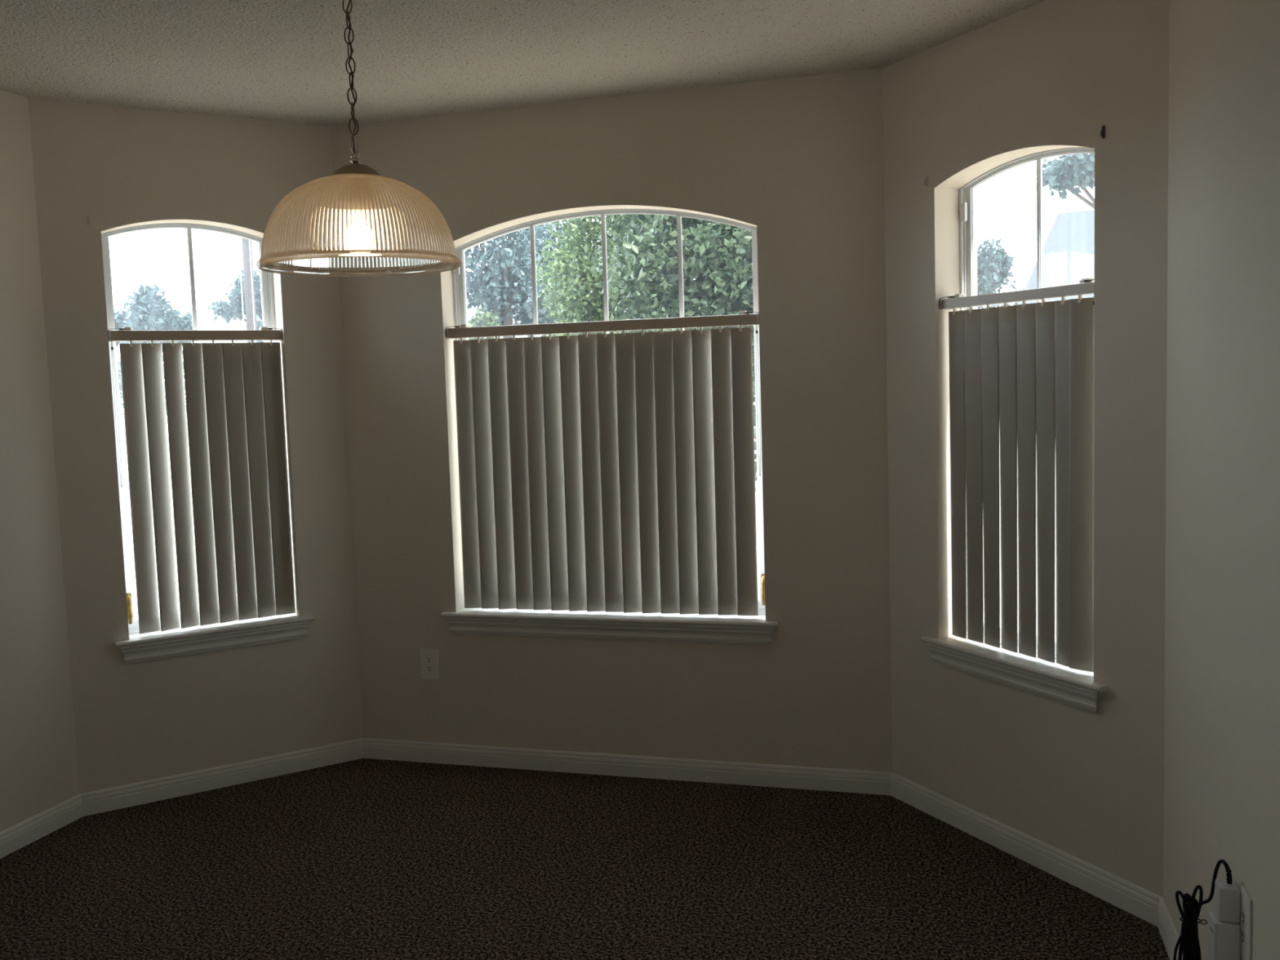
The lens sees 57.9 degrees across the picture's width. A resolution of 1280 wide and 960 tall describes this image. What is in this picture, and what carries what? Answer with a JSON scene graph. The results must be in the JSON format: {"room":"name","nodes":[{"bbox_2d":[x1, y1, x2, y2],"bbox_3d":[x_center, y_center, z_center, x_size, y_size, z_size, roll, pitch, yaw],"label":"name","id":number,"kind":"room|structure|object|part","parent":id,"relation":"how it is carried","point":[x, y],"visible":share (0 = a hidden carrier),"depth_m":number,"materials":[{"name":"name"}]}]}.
{"room":"dining room","nodes":[
{"label":"dining room","id":0,"kind":"room"},
{"bbox_2d":[0,89,79,831],"bbox_3d":[-3.284,0.281,0.857,0.160,2.940,7.553,0,5,15],"label":"wall","id":1,"kind":"structure","parent":0,"point":[38,762],"depth_m":4.27,"materials":[{"name":"beige paint"}]},
{"bbox_2d":[0,794,83,858],"bbox_3d":[-3.146,1.597,0.992,0.015,0.087,7.335,0,5,15],"label":"baseboard","id":2,"kind":"structure","parent":1,"relation":"attached to","point":[13,838],"depth_m":4.30,"materials":[{"name":"beige paint"}]},
{"bbox_2d":[27,97,363,794],"bbox_3d":[-1.786,-0.098,4.782,1.277,2.940,0.160,-5,6,-33],"label":"wall","id":3,"kind":"structure","parent":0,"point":[119,167],"depth_m":4.64,"materials":[{"name":"beige paint"}]},
{"bbox_2d":[87,215,90,225],"bbox_3d":[-2.104,-0.993,4.415,0.009,0.036,0.013,-5,6,-32],"label":"curtain hook","id":4,"kind":"object","parent":3,"relation":"attached to","point":[88,216],"visible":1,"depth_m":4.42,"materials":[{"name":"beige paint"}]},
{"bbox_2d":[107,326,295,634],"bbox_3d":[-1.776,-0.013,4.742,0.674,1.222,0.058,-5,6,-33],"label":"vertical blind","id":5,"kind":"object","parent":3,"relation":"attached to","point":[233,393],"visible":0.99,"depth_m":4.75,"materials":[{"name":"grey plastic"}]},
{"bbox_3d":[-2.046,-0.256,4.522,0.014,0.575,0.005,-5,6,-33],"label":"control chain","id":6,"kind":"part","parent":5,"relation":"part of","materials":[{"name":"white plastic"}]},
{"bbox_3d":[-1.797,-0.587,4.697,0.660,0.041,0.044,-5,6,-33],"label":"head rail","id":7,"kind":"part","parent":5,"relation":"part of","materials":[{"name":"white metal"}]},
{"bbox_2d":[101,222,315,663],"bbox_3d":[-1.795,-0.173,4.745,0.784,1.746,0.188,-5,6,-33],"label":"window","id":8,"kind":"structure","parent":3,"relation":"attached to","point":[178,642],"depth_m":4.70,"materials":[{"name":"white plastic"}]},
{"bbox_3d":[-2.056,0.520,4.655,0.018,0.118,0.038,-5,6,-33],"label":"lock lever","id":9,"kind":"part","parent":8,"relation":"part of","materials":[{"name":"gold metal"}]},
{"bbox_3d":[-1.759,0.616,4.795,0.784,0.018,0.148,-5,6,-33],"label":"sill","id":10,"kind":"part","parent":8,"relation":"part of","materials":[{"name":"beige paint"}]},
{"bbox_2d":[80,737,364,816],"bbox_3d":[-1.702,1.228,4.817,1.142,0.087,0.015,-5,6,-33],"label":"baseboard","id":11,"kind":"structure","parent":3,"relation":"attached to","point":[100,801],"depth_m":4.78,"materials":[{"name":"beige paint"}]},
{"bbox_2d":[0,0,1045,126],"bbox_3d":[-1.245,-1.198,0.616,4.104,0.120,8.240,0,5,17],"label":"ceiling","id":12,"kind":"structure","parent":0,"point":[277,60],"depth_m":3.83,"materials":[{"name":"white paint"}]},
{"bbox_2d":[255,0,462,277],"bbox_3d":[-0.569,-0.858,2.264,0.398,0.876,0.398,-4,5,-27],"label":"pendant lamp","id":13,"kind":"object","parent":12,"relation":"hanging from","point":[355,220],"visible":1,"depth_m":2.17,"materials":[{"name":"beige glass"}]},
{"bbox_3d":[-0.558,-0.515,2.293,0.379,0.166,0.379,0,5,17],"label":"lamp shade","id":14,"kind":"part","parent":13,"relation":"part of","materials":[{"name":"clear glass"}]},
{"bbox_2d":[0,758,1169,959],"bbox_3d":[-1.156,1.650,0.857,4.104,0.120,8.240,0,5,17],"label":"floor","id":15,"kind":"structure","parent":0,"point":[362,859],"depth_m":3.80,"materials":[{"name":"brown carpet"}]},
{"bbox_2d":[330,67,892,772],"bbox_3d":[-0.145,-0.149,4.766,2.444,2.940,0.160,0,5,17],"label":"wall","id":16,"kind":"structure","parent":0,"point":[799,161],"depth_m":4.59,"materials":[{"name":"beige paint"}]},
{"bbox_2d":[419,648,439,679],"bbox_3d":[-0.908,0.793,4.994,0.090,0.135,0.008,0,5,17],"label":"wall outlet","id":17,"kind":"object","parent":16,"relation":"attached to","point":[429,657],"visible":1,"depth_m":4.99,"materials":[{"name":"white plastic"}]},
{"bbox_2d":[426,655,432,662],"bbox_3d":[-0.909,0.773,4.990,0.029,0.034,0.002,0,5,17],"label":"receptacle","id":18,"kind":"object","parent":17,"relation":"attached to","point":[428,658],"depth_m":4.99,"materials":[{"name":"white plastic"}]},
{"bbox_2d":[426,664,432,672],"bbox_3d":[-0.907,0.814,4.994,0.029,0.034,0.002,0,5,17],"label":"receptacle","id":19,"kind":"object","parent":17,"relation":"attached to","point":[429,667],"depth_m":4.99,"materials":[{"name":"white plastic"}]},
{"bbox_2d":[440,208,779,644],"bbox_3d":[-0.153,-0.225,4.738,1.445,1.748,0.188,0,5,17],"label":"window","id":20,"kind":"structure","parent":16,"relation":"in","point":[733,628],"depth_m":4.72,"materials":[{"name":"white plastic"}]},
{"bbox_2d":[445,311,760,615],"bbox_3d":[-0.153,-0.055,4.732,1.332,1.208,0.058,0,5,17],"label":"vertical blind","id":21,"kind":"object","parent":20,"relation":"attached to","point":[607,473],"visible":1,"depth_m":4.73,"materials":[{"name":"grey plastic"}]},
{"bbox_3d":[-0.170,-0.622,4.689,1.318,0.042,0.044,0,5,17],"label":"head rail","id":22,"kind":"part","parent":21,"relation":"part of","materials":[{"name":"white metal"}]},
{"bbox_3d":[0.461,-0.309,4.500,0.014,0.590,0.005,0,5,17],"label":"control chain","id":23,"kind":"part","parent":21,"relation":"part of","materials":[{"name":"grey plastic"}]},
{"bbox_3d":[-0.134,0.565,4.786,1.445,0.018,0.148,0,5,17],"label":"sill","id":24,"kind":"part","parent":20,"relation":"part of","materials":[{"name":"beige paint"}]},
{"bbox_3d":[0.498,0.441,4.637,0.018,0.118,0.038,0,5,17],"label":"lock lever","id":25,"kind":"part","parent":20,"relation":"part of","materials":[{"name":"gold metal"}]},
{"bbox_2d":[363,737,891,795],"bbox_3d":[-0.127,1.180,4.794,2.299,0.087,0.015,0,5,17],"label":"baseboard","id":26,"kind":"structure","parent":16,"relation":"attached to","point":[870,782],"depth_m":4.75,"materials":[{"name":"beige paint"}]},
{"bbox_2d":[883,0,1169,897],"bbox_3d":[1.274,-0.115,3.838,0.160,2.940,1.378,-4,5,-25],"label":"wall","id":27,"kind":"structure","parent":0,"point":[1046,75],"depth_m":3.62,"materials":[{"name":"beige paint"}]},
{"bbox_2d":[924,175,927,186],"bbox_3d":[1.003,-1.050,4.064,0.013,0.036,0.009,-4,5,-26],"label":"curtain hook","id":28,"kind":"object","parent":27,"relation":"attached to","point":[926,180],"visible":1,"depth_m":4.06,"materials":[{"name":"beige paint"}]},
{"bbox_2d":[920,147,1107,712],"bbox_3d":[1.258,-0.188,3.808,0.188,1.742,0.820,-4,5,-25],"label":"window","id":29,"kind":"structure","parent":27,"relation":"attached to","point":[1055,681],"depth_m":3.86,"materials":[{"name":"white plastic"}]},
{"bbox_3d":[1.265,0.599,3.866,0.148,0.018,0.820,-4,5,-25],"label":"sill","id":30,"kind":"part","parent":29,"relation":"part of","materials":[{"name":"beige paint"}]},
{"bbox_3d":[1.322,-0.234,3.835,0.040,1.660,0.711,-4,5,-25],"label":"frame","id":31,"kind":"part","parent":29,"relation":"part of","materials":[{"name":"white plastic"}]},
{"bbox_3d":[1.329,-0.245,3.838,0.028,1.624,0.671,-4,5,-25],"label":"sash","id":32,"kind":"part","parent":29,"relation":"part of","materials":[{"name":"white plastic"}]},
{"bbox_2d":[939,278,1094,671],"bbox_3d":[1.244,-0.024,3.812,0.058,1.214,0.710,-4,5,-25],"label":"vertical blind","id":33,"kind":"object","parent":27,"relation":"attached to","point":[1024,372],"visible":0.99,"depth_m":3.79,"materials":[{"name":"grey plastic"}]},
{"bbox_3d":[1.231,-0.598,3.766,0.044,0.034,0.696,-4,5,-25],"label":"head rail","id":34,"kind":"part","parent":33,"relation":"part of","materials":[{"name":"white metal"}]},
{"bbox_3d":[1.358,-0.436,3.454,0.005,0.244,0.014,-4,5,-25],"label":"control chain","id":35,"kind":"part","parent":33,"relation":"part of","materials":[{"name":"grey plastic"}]},
{"bbox_2d":[890,772,1161,926],"bbox_3d":[1.239,1.212,3.908,0.015,0.087,1.248,-4,5,-25],"label":"baseboard","id":36,"kind":"structure","parent":27,"relation":"attached to","point":[1133,899],"depth_m":3.79,"materials":[{"name":"beige paint"}]},
{"bbox_2d":[1100,125,1104,138],"bbox_3d":[1.342,-1.010,3.357,0.013,0.036,0.009,-4,5,-25],"label":"curtain hook","id":37,"kind":"object","parent":27,"relation":"attached to","point":[1103,126],"visible":1,"depth_m":3.36,"materials":[{"name":"black metal"}]},
{"bbox_2d":[1163,0,1279,959],"bbox_3d":[0.590,0.260,-0.332,0.160,2.940,7.500,0,5,15],"label":"wall","id":38,"kind":"structure","parent":0,"point":[1222,700],"depth_m":2.54,"materials":[{"name":"beige paint"}]},
{"bbox_2d":[1157,897,1182,959],"bbox_3d":[0.560,1.577,-0.147,0.015,0.087,7.277,0,5,15],"label":"baseboard","id":39,"kind":"structure","parent":38,"relation":"attached to","point":[1167,931],"depth_m":3.22,"materials":[{"name":"beige paint"}]},
{"bbox_2d":[1208,911,1240,959],"bbox_3d":[1.234,1.001,2.443,0.051,0.156,0.058,0,5,15],"label":"plug adapter","id":40,"kind":"object","parent":38,"relation":"attached to","point":[1224,937],"visible":0.83,"depth_m":2.41,"materials":[{"name":"grey plastic"}]},
{"bbox_2d":[1173,859,1239,959],"bbox_3d":[1.234,0.977,2.500,0.063,0.364,0.176,-3,5,-9],"label":"charger","id":41,"kind":"object","parent":40,"relation":"attached to","point":[1227,892],"visible":1,"depth_m":2.56,"materials":[{"name":"grey plastic"}]},
{"bbox_2d":[1240,884,1252,959],"bbox_3d":[1.244,0.920,2.377,0.008,0.150,0.080,0,5,15],"label":"wall outlet","id":42,"kind":"object","parent":38,"relation":"attached to","point":[1246,903],"visible":1,"depth_m":2.37,"materials":[{"name":"white plastic"}]},
{"bbox_2d":[1241,928,1245,946],"bbox_3d":[1.243,0.940,2.380,0.002,0.034,0.029,0,5,15],"label":"receptacle","id":43,"kind":"object","parent":42,"relation":"attached to","point":[1243,930],"depth_m":2.38,"materials":[{"name":"white plastic"}]},
{"bbox_2d":[1241,908,1245,926],"bbox_3d":[1.241,0.899,2.376,0.002,0.034,0.029,0,5,15],"label":"receptacle","id":44,"kind":"object","parent":42,"relation":"attached to","point":[1243,910],"depth_m":2.37,"materials":[{"name":"white plastic"}]},
{"label":"outside","id":45,"kind":"structure","parent":0,"visible":0},
{"bbox_2d":[120,402,1056,639],"bbox_3d":[4.889,0.221,18.932,180.000,0.001,210.000,0,5,17],"label":"ground","id":46,"kind":"structure","parent":45,"point":[122,417],"depth_m":14.78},
{"bbox_2d":[113,280,192,415],"bbox_3d":[-10.900,-2.190,26.027,2.412,4.630,2.067,3,7,42],"label":"broadleaf tree","id":47,"kind":"object","parent":46,"relation":"on","point":[146,311],"visible":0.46,"depth_m":25.69,"materials":[{"name":"green plant"}]},
{"bbox_2d":[196,309,263,342],"bbox_3d":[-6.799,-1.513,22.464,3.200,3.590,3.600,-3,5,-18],"label":"house","id":48,"kind":"structure","parent":46,"relation":"on","point":[205,317],"depth_m":21.41,"materials":[{"name":"white paint"}]},
{"bbox_2d":[206,264,263,342],"bbox_3d":[-5.311,-1.282,17.481,1.911,3.898,1.878,2,6,40],"label":"broadleaf tree","id":49,"kind":"object","parent":46,"relation":"on","point":[233,308],"visible":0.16,"depth_m":16.98,"materials":[{"name":"green plant"}]},
{"bbox_2d":[237,236,257,342],"bbox_3d":[-5.082,-2.921,14.967,1.600,7.550,0.151,0,5,17],"label":"utility pole","id":50,"kind":"object","parent":46,"relation":"on","point":[247,259],"visible":0.08,"depth_m":14.95,"materials":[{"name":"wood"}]},
{"bbox_2d":[467,306,502,340],"bbox_3d":[-2.481,-1.183,18.893,1.154,3.281,0.927,0,5,17],"label":"shrub","id":51,"kind":"object","parent":46,"relation":"on","point":[485,319],"visible":0.2,"depth_m":18.70,"materials":[{"name":"green plant"}]},
{"bbox_2d":[466,303,552,338],"bbox_3d":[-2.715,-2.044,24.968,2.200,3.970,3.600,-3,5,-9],"label":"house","id":52,"kind":"structure","parent":46,"relation":"on","point":[469,313],"depth_m":24.30,"materials":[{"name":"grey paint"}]},
{"bbox_2d":[464,220,592,338],"bbox_3d":[-1.892,-2.412,19.536,3.696,5.600,2.097,2,6,40],"label":"broadleaf tree","id":53,"kind":"object","parent":46,"relation":"on","point":[505,282],"visible":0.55,"depth_m":19.18,"materials":[{"name":"green plant"}]},
{"bbox_2d":[529,213,702,336],"bbox_3d":[0.117,-1.272,12.296,2.504,4.425,1.943,-2,5,3],"label":"broadleaf tree","id":54,"kind":"object","parent":46,"relation":"on","point":[583,308],"visible":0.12,"depth_m":11.77,"materials":[{"name":"green plant"}]},
{"bbox_2d":[582,213,757,491],"bbox_3d":[0.770,-1.241,9.416,2.026,4.815,3.028,-6,7,-43],"label":"broadleaf tree","id":55,"kind":"object","parent":46,"relation":"on","point":[645,254],"visible":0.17,"depth_m":9.00,"materials":[{"name":"green plant"}]},
{"bbox_2d":[977,235,1024,308],"bbox_3d":[6.244,-2.113,20.337,1.903,4.347,1.696,0,5,17],"label":"broadleaf tree","id":56,"kind":"object","parent":46,"relation":"on","point":[993,270],"visible":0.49,"depth_m":20.04,"materials":[{"name":"green plant"}]},
{"bbox_2d":[1017,209,1094,304],"bbox_3d":[8.239,-1.753,15.861,4.800,4.240,5.200,1,6,31],"label":"house","id":57,"kind":"structure","parent":46,"relation":"on","point":[1068,247],"depth_m":15.70,"materials":[{"name":"white paint"}]},
{"bbox_2d":[1032,153,1094,209],"bbox_3d":[3.926,-1.056,8.010,2.307,4.469,1.533,0,5,17],"label":"broadleaf tree","id":58,"kind":"object","parent":46,"relation":"on","point":[1071,171],"visible":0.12,"depth_m":7.97,"materials":[{"name":"green plant"}]}
]}

